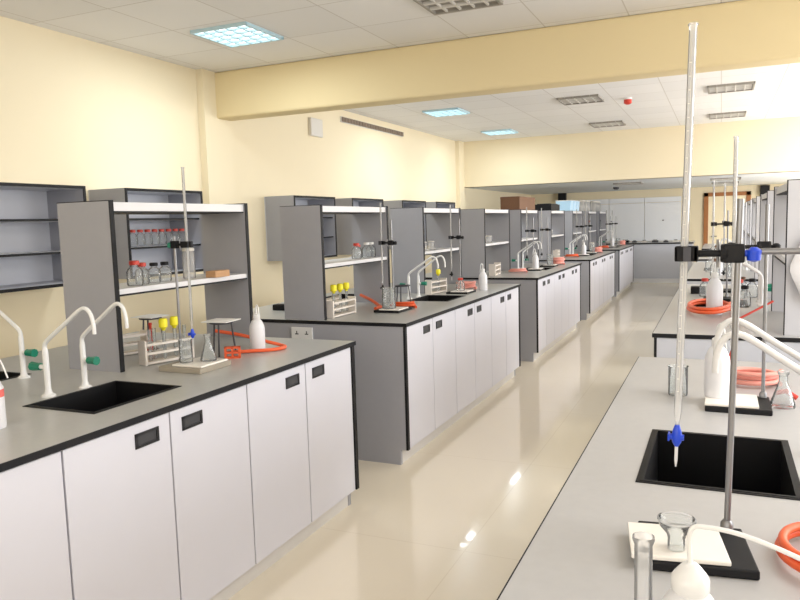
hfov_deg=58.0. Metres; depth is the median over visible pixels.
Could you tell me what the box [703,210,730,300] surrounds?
stand
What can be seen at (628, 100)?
fire alarm
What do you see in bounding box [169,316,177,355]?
test tube
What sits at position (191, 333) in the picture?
burette
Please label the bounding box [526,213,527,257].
burette
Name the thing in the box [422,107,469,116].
recessed light
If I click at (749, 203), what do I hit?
shelf unit
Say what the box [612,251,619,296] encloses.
end panel
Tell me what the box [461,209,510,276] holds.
shelf unit
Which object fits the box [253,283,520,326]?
countertop
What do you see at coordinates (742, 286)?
bottle
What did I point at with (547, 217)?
stand
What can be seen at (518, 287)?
end panel
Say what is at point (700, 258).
countertop
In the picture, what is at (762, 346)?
tap
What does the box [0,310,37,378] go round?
tap
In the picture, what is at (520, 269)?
tubing
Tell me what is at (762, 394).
socket
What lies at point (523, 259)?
tap
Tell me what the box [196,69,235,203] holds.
pilaster
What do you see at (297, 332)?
wall socket
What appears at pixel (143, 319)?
tripod stand
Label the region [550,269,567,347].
base cabinet
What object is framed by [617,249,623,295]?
base cabinet
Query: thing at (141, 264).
bottle
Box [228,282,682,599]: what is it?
floor
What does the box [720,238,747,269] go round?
tap
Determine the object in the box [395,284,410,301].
tripod stand
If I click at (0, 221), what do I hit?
shelf
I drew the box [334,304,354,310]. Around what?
tray
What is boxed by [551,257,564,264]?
tubing
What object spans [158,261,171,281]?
bottle
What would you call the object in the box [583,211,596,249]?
shelf unit
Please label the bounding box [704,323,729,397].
wash bottle
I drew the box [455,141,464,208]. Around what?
pilaster
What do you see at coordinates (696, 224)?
wall
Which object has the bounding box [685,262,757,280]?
countertop
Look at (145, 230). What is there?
bottle
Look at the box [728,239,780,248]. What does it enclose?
clamp
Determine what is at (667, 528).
funnel
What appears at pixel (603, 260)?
base cabinet
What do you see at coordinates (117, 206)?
shelf
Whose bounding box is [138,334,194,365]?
test tube rack
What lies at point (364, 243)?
bottle
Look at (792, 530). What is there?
tubing
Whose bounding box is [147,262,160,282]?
bottle
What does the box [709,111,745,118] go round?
recessed light
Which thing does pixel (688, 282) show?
end panel
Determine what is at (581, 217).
stand
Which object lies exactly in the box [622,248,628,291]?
base cabinet
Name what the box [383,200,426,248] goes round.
upper cabinet
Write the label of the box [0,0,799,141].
ceiling
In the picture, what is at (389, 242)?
clamp
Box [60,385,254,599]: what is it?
base cabinet
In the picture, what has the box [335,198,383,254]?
upper cabinet
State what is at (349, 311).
tray
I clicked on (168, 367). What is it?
stand
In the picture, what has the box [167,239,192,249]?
clamp
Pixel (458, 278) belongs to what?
bottle
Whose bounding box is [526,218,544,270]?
stand
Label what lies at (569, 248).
tap
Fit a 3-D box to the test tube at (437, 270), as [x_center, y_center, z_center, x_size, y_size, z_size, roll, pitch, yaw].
[0.315,-0.163,5.926,0.039,0.178,0.038,1,7,24]
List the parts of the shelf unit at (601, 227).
panel, panel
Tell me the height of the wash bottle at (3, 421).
0.224 m
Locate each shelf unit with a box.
[57,200,252,372]
[280,205,390,319]
[390,207,461,293]
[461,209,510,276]
[510,209,538,267]
[538,210,564,259]
[565,211,582,253]
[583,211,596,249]
[597,211,605,246]
[743,202,746,249]
[746,199,751,264]
[751,196,759,278]
[758,190,773,297]
[771,179,799,335]
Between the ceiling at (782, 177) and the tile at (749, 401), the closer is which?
the tile at (749, 401)
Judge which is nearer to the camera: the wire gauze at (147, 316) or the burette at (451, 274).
the wire gauze at (147, 316)
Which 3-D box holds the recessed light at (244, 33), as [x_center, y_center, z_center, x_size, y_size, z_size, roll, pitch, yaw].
[-1.166,-1.903,5.193,0.470,0.022,0.470,1,7,24]
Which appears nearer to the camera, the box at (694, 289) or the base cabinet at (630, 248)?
the box at (694, 289)
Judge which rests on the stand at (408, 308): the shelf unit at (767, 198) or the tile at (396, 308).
the tile at (396, 308)
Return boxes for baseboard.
[633,278,682,282]
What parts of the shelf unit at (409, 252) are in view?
panel, panel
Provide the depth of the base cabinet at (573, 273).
9.03 m
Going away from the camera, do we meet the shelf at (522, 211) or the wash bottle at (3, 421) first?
the wash bottle at (3, 421)
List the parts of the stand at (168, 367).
rod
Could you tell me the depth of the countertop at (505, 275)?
7.76 m
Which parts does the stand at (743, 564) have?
rod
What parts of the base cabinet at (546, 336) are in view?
door, door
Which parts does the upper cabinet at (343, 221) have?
panel, panel, panel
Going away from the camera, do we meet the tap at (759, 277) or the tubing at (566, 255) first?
the tap at (759, 277)
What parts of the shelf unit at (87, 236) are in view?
panel, panel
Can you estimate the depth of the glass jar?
3.53 m
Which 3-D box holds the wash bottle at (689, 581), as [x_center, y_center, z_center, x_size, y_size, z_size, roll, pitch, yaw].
[0.376,0.368,0.812,0.168,0.225,0.074,1,7,24]
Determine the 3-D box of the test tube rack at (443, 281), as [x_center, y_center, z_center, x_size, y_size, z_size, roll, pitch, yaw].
[0.296,-0.114,5.922,0.060,0.116,0.264,2,7,32]
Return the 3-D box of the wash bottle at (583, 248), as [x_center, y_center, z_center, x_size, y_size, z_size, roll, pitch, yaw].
[2.815,-0.811,11.059,0.072,0.225,0.072,-2,6,-5]
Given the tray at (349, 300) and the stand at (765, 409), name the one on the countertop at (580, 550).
the stand at (765, 409)
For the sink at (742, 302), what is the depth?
4.81 m
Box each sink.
[0,371,29,380]
[22,381,180,413]
[326,294,353,298]
[407,295,464,301]
[635,429,799,500]
[694,299,748,307]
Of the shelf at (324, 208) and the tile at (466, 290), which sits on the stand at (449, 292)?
the tile at (466, 290)
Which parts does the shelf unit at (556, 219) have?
panel, panel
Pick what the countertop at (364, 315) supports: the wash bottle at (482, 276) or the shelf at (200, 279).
the wash bottle at (482, 276)
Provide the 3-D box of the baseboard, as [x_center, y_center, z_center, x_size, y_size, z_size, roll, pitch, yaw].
[5.627,-0.416,15.519,1.200,0.090,0.030,1,7,24]
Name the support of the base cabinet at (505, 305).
on the floor
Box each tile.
[172,357,227,367]
[379,306,407,310]
[451,289,472,291]
[628,522,730,565]
[705,394,758,408]
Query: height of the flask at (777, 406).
0.107 m
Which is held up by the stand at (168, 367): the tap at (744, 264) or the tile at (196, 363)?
the tile at (196, 363)
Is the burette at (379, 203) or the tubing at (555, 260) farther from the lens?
the tubing at (555, 260)
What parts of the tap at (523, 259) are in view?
spout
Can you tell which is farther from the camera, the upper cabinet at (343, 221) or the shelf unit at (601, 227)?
the shelf unit at (601, 227)
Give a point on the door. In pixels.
(709, 198)
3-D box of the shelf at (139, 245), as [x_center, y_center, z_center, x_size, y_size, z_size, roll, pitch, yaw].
[-1.940,-0.415,5.626,0.308,0.015,0.800,1,7,24]
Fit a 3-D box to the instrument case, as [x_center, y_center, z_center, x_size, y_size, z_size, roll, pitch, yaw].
[2.185,-1.374,10.700,0.240,0.100,0.600,1,7,24]
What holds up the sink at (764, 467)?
in the countertop at (580, 550)
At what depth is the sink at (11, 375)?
3.02 m
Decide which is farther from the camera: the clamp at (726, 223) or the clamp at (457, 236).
the clamp at (457, 236)
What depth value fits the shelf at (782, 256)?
3.79 m
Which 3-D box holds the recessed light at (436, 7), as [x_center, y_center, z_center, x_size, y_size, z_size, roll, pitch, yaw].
[0.349,-1.873,4.489,0.470,0.022,0.470,1,7,24]
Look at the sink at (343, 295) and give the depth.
6.05 m
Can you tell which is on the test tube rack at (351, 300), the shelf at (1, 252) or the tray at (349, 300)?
the tray at (349, 300)
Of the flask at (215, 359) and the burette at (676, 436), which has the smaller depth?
the burette at (676, 436)
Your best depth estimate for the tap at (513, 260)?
8.49 m
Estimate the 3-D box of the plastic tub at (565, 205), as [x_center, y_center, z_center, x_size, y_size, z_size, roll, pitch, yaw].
[2.710,-1.550,11.877,0.260,0.172,0.250,1,7,24]
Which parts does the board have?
panel, panel, panel, panel, panel, panel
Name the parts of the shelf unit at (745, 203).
panel, panel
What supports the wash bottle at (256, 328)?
on the countertop at (30, 434)
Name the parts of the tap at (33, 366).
knob, spout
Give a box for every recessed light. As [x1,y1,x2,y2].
[190,21,283,47]
[413,0,502,14]
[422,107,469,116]
[481,129,517,134]
[557,94,603,104]
[589,120,625,127]
[613,182,643,184]
[707,81,755,93]
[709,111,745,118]
[710,177,740,180]
[712,181,738,184]
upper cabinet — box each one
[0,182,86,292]
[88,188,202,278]
[264,195,336,260]
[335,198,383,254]
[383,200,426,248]
[426,202,454,245]
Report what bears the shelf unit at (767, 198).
on the countertop at (697, 326)
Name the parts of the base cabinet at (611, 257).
door, door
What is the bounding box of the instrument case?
[535,203,559,210]
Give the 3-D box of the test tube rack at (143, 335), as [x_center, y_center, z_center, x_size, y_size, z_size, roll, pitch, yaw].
[-1.298,0.207,3.372,0.060,0.105,0.240,4,8,41]
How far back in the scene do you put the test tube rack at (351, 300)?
4.62 m
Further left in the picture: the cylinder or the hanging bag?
the cylinder
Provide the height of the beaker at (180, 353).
0.094 m
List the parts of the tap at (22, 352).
spout, knob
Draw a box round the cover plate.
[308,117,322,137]
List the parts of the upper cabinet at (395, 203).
panel, panel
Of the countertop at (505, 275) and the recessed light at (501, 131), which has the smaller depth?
the countertop at (505, 275)
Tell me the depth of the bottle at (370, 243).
5.27 m
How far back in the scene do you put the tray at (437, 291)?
5.91 m
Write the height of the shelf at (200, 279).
0.022 m
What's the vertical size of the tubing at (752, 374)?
0.060 m
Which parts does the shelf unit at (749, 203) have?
panel, panel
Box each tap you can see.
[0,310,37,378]
[28,306,95,397]
[79,302,128,388]
[399,256,438,298]
[416,255,445,296]
[512,241,538,268]
[522,241,541,267]
[565,234,585,253]
[572,234,587,253]
[712,331,799,374]
[713,317,799,361]
[718,260,770,305]
[719,258,771,301]
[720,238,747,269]
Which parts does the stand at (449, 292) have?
rod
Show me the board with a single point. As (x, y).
(662, 218)
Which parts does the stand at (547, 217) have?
rod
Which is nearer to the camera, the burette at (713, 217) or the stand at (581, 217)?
the burette at (713, 217)
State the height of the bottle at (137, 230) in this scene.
0.117 m
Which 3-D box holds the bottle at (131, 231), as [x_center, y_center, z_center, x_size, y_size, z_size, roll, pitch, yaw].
[-1.989,-0.464,5.378,0.070,0.117,0.070,1,7,24]
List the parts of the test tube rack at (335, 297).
plate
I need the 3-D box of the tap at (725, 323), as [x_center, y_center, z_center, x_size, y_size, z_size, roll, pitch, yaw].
[0.918,0.206,1.718,0.321,0.326,0.048,1,7,24]
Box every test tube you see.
[158,318,167,358]
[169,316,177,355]
[330,285,336,313]
[337,283,342,310]
[343,282,348,310]
[436,269,439,289]
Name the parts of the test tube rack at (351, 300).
plate, plate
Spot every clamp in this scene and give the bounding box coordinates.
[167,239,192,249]
[378,239,396,245]
[448,235,463,238]
[674,239,799,266]
[711,220,733,225]
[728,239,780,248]
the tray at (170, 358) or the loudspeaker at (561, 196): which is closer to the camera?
the tray at (170, 358)
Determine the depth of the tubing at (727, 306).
4.15 m
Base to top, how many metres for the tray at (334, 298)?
0.010 m
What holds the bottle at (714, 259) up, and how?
on the countertop at (696, 272)
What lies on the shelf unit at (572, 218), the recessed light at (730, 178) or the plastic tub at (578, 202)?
the plastic tub at (578, 202)
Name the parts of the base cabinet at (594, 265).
door, door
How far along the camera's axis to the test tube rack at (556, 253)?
10.45 m
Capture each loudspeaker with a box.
[558,193,566,200]
[760,185,769,193]
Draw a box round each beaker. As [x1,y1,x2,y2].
[178,339,192,362]
[381,287,395,308]
[668,365,688,396]
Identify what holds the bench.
on the floor
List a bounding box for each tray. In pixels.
[123,332,145,338]
[123,340,146,346]
[124,349,137,354]
[147,336,191,346]
[147,345,190,355]
[148,353,190,364]
[326,297,338,300]
[334,298,354,303]
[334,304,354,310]
[334,310,355,317]
[432,279,445,282]
[432,284,445,287]
[432,290,446,293]
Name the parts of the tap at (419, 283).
spout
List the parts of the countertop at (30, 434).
gas burner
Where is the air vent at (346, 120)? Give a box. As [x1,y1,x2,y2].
[340,116,403,136]
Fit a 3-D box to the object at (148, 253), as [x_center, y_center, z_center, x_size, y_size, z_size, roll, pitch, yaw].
[-1.933,-0.521,5.611,0.352,0.650,0.842,1,7,24]
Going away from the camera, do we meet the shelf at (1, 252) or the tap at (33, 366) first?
the tap at (33, 366)
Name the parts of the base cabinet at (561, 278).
door, door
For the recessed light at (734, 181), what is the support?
in the ceiling at (782, 177)
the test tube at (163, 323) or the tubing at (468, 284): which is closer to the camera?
the test tube at (163, 323)
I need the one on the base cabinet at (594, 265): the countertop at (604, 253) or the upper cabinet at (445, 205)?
the countertop at (604, 253)
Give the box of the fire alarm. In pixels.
[623,97,631,104]
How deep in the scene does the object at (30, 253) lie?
4.78 m
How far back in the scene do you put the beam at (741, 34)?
5.33 m
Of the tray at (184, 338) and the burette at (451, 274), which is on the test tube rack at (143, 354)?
the tray at (184, 338)
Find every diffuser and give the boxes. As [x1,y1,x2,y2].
[200,26,274,44]
[421,0,496,10]
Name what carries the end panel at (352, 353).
on the floor
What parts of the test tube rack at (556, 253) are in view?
plate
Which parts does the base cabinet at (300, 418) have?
door, handle, handle, door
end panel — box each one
[263,322,409,464]
[348,346,358,505]
[426,279,538,361]
[514,287,520,375]
[539,261,589,319]
[576,265,580,327]
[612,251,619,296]
[654,338,799,363]
[685,281,757,284]
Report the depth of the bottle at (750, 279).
4.96 m
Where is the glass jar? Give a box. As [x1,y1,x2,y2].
[182,247,195,278]
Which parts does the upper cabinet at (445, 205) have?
panel, panel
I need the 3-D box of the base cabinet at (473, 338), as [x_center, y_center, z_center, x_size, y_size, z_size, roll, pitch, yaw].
[-0.066,0.417,5.700,1.389,0.828,0.857,1,7,24]
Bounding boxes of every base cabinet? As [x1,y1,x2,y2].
[0,451,72,599]
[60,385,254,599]
[246,347,354,583]
[402,310,456,462]
[451,297,491,424]
[487,287,518,396]
[534,274,554,359]
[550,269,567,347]
[564,265,579,336]
[587,258,598,318]
[596,255,606,311]
[604,253,614,305]
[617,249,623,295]
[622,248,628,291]
[626,246,632,288]
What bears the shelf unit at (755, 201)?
on the countertop at (696, 272)
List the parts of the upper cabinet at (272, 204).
panel, panel, panel, panel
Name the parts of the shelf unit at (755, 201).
panel, panel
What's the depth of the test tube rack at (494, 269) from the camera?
7.58 m
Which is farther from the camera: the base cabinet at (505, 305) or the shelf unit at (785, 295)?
the base cabinet at (505, 305)
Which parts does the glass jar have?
lid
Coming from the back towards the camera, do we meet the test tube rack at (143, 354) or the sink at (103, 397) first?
the test tube rack at (143, 354)
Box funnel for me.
[657,512,696,550]
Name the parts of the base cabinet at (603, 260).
door, door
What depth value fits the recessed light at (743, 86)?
7.91 m
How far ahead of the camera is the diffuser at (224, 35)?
5.18 m
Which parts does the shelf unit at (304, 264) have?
panel, panel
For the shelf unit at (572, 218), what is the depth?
11.85 m
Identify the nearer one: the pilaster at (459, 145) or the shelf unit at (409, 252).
the shelf unit at (409, 252)
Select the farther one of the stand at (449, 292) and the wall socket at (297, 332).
the stand at (449, 292)
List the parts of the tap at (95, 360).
knob, spout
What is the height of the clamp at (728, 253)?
0.048 m
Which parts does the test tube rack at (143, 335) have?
plate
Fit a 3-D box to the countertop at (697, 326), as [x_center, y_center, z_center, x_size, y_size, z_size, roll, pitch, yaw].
[2.458,0.037,4.542,1.425,0.021,2.770,1,7,24]
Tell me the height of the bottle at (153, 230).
0.117 m
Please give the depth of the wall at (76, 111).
5.88 m
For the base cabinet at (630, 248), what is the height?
0.828 m
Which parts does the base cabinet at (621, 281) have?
door, door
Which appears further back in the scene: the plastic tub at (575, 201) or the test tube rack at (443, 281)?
the plastic tub at (575, 201)
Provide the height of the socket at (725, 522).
0.018 m
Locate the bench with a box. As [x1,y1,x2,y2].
[606,241,694,281]
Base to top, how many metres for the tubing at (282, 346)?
0.092 m
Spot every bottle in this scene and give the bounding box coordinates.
[0,360,7,428]
[126,260,143,285]
[130,230,137,245]
[135,230,145,244]
[135,262,149,283]
[143,229,152,244]
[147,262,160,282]
[150,229,159,244]
[157,229,166,243]
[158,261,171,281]
[249,305,265,348]
[351,243,361,258]
[362,242,371,257]
[366,242,375,256]
[456,278,464,290]
[479,263,486,290]
[532,249,538,268]
[581,240,585,254]
[610,235,613,245]
[662,524,799,599]
[699,278,707,296]
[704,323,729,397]
[706,262,722,314]
[710,258,719,275]
[715,257,722,274]
[740,285,750,306]
[746,278,757,297]
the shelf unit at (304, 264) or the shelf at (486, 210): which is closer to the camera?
the shelf unit at (304, 264)
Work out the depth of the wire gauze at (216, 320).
3.28 m
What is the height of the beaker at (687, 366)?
0.094 m
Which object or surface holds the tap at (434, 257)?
on the countertop at (364, 315)
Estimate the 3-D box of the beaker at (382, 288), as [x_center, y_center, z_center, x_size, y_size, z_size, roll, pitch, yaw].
[-0.074,-0.013,4.733,0.096,0.136,0.096,1,7,24]
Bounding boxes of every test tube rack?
[123,330,148,354]
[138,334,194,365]
[326,295,340,312]
[326,296,355,318]
[425,278,446,294]
[489,262,500,275]
[553,249,559,256]
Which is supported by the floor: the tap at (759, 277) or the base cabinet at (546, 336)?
the base cabinet at (546, 336)
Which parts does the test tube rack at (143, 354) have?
plate, plate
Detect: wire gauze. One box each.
[130,314,168,318]
[201,318,240,322]
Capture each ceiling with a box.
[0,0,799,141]
[467,171,799,194]
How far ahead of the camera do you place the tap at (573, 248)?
11.51 m
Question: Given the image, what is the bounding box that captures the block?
[224,346,240,358]
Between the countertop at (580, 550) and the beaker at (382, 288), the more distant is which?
the beaker at (382, 288)
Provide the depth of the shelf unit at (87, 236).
3.04 m
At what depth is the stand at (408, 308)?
4.82 m
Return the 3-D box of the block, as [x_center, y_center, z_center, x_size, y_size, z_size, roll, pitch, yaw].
[-0.747,0.233,3.223,0.070,0.052,0.030,-2,6,-7]
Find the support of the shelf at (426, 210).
attached to the shelf unit at (409, 252)
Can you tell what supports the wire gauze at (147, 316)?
on the tripod stand at (143, 319)
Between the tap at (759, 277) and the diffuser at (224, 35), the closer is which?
the tap at (759, 277)
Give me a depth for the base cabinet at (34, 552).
1.94 m
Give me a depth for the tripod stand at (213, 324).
3.29 m
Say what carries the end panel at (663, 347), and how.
on the floor
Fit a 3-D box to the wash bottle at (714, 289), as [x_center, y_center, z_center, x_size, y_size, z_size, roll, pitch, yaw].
[1.825,-0.071,4.189,0.090,0.304,0.090,-8,8,-44]
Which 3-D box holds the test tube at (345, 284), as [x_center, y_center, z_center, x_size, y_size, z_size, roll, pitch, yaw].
[-0.350,-0.021,4.730,0.043,0.187,0.042,1,7,24]
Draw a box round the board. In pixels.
[576,196,680,241]
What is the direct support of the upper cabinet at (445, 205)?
attached to the wall at (76, 111)
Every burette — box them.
[181,168,195,346]
[379,203,384,294]
[449,205,452,278]
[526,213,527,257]
[667,22,698,466]
[710,182,714,278]
[721,184,725,279]
[729,136,738,358]
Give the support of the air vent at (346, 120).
in the wall at (76, 111)
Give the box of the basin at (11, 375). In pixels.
[0,371,19,379]
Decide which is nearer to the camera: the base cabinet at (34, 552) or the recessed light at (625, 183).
the base cabinet at (34, 552)
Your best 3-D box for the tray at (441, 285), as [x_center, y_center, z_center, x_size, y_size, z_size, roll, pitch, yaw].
[0.296,-0.111,5.922,0.060,0.011,0.242,2,7,32]
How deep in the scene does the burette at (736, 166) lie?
2.18 m
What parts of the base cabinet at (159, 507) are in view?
door, handle, handle, door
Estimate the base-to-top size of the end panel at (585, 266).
0.828 m
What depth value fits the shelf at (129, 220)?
5.60 m
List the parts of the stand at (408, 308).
rod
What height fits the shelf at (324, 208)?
0.036 m
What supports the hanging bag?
hanging from the shelf unit at (785, 295)
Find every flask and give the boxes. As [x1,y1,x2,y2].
[200,333,216,361]
[770,370,795,409]
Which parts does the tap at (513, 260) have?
spout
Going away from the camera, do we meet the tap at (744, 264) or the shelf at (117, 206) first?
the shelf at (117, 206)
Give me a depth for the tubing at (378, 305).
5.09 m
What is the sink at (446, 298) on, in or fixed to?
in the countertop at (364, 315)
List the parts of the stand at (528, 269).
rod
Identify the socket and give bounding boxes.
[291,327,312,338]
[720,518,733,529]
[759,392,766,397]
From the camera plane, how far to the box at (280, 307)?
5.01 m
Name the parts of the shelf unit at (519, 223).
panel, panel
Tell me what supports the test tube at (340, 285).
in the test tube rack at (351, 300)
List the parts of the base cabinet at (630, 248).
door, door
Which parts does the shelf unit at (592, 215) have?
panel, panel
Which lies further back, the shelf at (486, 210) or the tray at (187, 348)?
the shelf at (486, 210)
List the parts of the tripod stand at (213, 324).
leg, leg, leg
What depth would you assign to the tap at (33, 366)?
2.55 m
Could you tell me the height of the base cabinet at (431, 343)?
0.828 m
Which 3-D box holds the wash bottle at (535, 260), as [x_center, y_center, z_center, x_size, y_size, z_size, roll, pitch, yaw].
[1.533,-0.469,8.180,0.072,0.225,0.072,-2,6,-5]
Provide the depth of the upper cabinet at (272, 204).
7.32 m
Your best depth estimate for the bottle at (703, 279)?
5.10 m
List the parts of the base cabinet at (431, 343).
door, handle, handle, door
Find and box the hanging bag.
[790,245,799,294]
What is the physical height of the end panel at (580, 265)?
0.828 m
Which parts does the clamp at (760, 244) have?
arm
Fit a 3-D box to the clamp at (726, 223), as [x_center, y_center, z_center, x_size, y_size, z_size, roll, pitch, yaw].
[2.176,-0.513,4.874,0.144,0.048,0.051,1,7,24]
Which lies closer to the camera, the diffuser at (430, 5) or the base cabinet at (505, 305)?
the diffuser at (430, 5)
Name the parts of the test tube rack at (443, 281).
plate, plate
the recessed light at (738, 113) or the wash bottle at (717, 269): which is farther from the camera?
the recessed light at (738, 113)
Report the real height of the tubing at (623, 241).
0.102 m
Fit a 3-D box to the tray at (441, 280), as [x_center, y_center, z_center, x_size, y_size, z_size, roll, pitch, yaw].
[0.295,-0.153,5.918,0.060,0.011,0.242,2,7,32]
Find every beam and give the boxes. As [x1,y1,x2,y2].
[215,0,799,120]
[464,116,799,187]
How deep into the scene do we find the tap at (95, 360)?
2.66 m
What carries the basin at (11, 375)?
in the sink at (11, 375)
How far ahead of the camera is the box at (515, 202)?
8.83 m
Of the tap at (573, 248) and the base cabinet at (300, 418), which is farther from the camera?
the tap at (573, 248)
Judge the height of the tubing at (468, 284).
0.075 m
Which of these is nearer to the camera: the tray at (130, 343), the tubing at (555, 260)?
the tray at (130, 343)
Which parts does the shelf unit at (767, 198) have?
panel, panel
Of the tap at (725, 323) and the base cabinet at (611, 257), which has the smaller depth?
the tap at (725, 323)
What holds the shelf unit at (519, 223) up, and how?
on the countertop at (505, 275)
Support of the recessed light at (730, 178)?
in the ceiling at (782, 177)
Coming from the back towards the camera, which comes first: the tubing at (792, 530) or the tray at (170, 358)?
the tray at (170, 358)
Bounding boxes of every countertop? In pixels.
[0,323,355,471]
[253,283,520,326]
[426,263,581,279]
[497,357,799,599]
[539,251,615,260]
[586,245,633,250]
[652,284,799,342]
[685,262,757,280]
[698,257,713,260]
[702,243,726,249]
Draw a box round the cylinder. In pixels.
[632,533,654,599]
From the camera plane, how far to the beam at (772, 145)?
11.54 m
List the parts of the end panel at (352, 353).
panel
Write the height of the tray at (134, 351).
0.010 m
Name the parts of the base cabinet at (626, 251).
door, door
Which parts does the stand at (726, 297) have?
rod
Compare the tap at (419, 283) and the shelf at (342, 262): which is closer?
the shelf at (342, 262)
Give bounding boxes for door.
[703,191,750,244]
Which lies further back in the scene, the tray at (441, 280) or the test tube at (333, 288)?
the tray at (441, 280)
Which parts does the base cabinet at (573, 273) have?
door, door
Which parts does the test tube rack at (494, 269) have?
plate, plate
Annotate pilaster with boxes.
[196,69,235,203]
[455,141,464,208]
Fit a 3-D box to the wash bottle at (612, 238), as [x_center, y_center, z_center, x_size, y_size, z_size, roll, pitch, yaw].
[4.101,-1.153,13.947,0.072,0.225,0.072,-2,6,-5]
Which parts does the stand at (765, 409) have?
rod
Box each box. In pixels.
[206,270,229,277]
[273,304,284,310]
[500,196,534,209]
[691,286,705,293]
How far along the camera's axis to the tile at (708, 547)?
1.21 m
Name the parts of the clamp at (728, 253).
arm, extension rod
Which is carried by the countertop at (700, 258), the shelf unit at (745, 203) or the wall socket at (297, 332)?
the shelf unit at (745, 203)
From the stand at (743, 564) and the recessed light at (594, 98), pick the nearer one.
the stand at (743, 564)
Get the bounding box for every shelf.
[0,221,57,222]
[0,251,59,254]
[113,202,242,211]
[119,273,246,294]
[129,220,176,220]
[131,244,166,246]
[322,206,384,211]
[325,257,386,267]
[424,208,458,212]
[425,247,458,253]
[485,209,507,212]
[486,241,508,245]
[521,210,536,212]
[775,254,784,262]
[776,183,786,193]
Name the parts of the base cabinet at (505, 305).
door, door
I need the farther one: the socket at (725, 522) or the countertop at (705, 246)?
the countertop at (705, 246)
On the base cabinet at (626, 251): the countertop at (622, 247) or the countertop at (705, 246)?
the countertop at (622, 247)
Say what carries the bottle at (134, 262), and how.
on the shelf unit at (87, 236)
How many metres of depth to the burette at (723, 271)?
5.41 m
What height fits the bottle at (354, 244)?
0.108 m
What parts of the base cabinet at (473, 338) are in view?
door, handle, handle, door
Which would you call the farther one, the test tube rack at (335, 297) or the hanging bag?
the test tube rack at (335, 297)
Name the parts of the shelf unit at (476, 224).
panel, panel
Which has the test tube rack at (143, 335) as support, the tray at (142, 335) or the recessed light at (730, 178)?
the tray at (142, 335)
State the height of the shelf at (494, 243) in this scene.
0.022 m
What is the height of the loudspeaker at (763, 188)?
0.220 m
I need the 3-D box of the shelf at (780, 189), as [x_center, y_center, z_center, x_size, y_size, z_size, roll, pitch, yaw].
[2.110,-0.577,3.699,0.268,0.037,0.906,1,7,24]
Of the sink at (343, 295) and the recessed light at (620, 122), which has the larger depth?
the recessed light at (620, 122)
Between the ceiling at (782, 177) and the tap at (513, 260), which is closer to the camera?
the tap at (513, 260)
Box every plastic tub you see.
[556,200,573,210]
[573,200,576,210]
[576,201,579,210]
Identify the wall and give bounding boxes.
[0,16,530,358]
[531,184,783,249]
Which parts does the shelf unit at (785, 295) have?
panel, panel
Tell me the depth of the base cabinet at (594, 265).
10.50 m
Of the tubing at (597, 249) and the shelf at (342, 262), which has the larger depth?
the tubing at (597, 249)
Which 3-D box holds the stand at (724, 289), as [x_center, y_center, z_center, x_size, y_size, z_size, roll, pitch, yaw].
[2.434,-0.360,5.353,0.170,0.600,0.170,1,7,24]
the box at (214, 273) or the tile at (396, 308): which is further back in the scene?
the tile at (396, 308)
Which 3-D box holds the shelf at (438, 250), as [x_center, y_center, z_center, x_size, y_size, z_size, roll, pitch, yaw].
[0.250,-0.432,6.361,0.268,0.022,0.887,1,7,24]
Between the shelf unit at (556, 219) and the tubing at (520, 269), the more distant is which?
the shelf unit at (556, 219)
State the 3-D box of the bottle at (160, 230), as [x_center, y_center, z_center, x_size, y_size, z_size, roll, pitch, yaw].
[-1.865,-0.497,5.658,0.070,0.117,0.070,1,7,24]
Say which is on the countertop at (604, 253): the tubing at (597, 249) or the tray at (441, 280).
the tubing at (597, 249)
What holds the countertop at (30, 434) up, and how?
on the base cabinet at (300, 418)
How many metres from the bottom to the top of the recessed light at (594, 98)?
0.022 m
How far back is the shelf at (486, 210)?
7.80 m
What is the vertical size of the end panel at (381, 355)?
0.828 m
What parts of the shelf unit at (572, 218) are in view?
panel, panel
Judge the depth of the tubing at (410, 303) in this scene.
4.89 m
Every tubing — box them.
[215,329,286,353]
[360,294,381,309]
[389,301,416,307]
[456,281,476,288]
[508,268,527,271]
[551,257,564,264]
[565,254,578,256]
[592,247,602,251]
[617,240,625,244]
[686,298,731,313]
[736,367,783,385]
[775,522,799,571]
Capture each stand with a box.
[139,317,164,347]
[159,236,230,373]
[209,321,235,356]
[374,220,411,312]
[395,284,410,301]
[446,219,475,293]
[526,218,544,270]
[540,217,557,266]
[578,217,589,255]
[638,199,759,579]
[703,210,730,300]
[705,204,772,415]
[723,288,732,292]
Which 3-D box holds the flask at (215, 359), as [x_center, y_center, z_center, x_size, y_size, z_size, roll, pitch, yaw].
[-0.799,0.196,3.005,0.068,0.112,0.068,1,7,24]
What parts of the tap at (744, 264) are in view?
spout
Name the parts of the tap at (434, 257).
spout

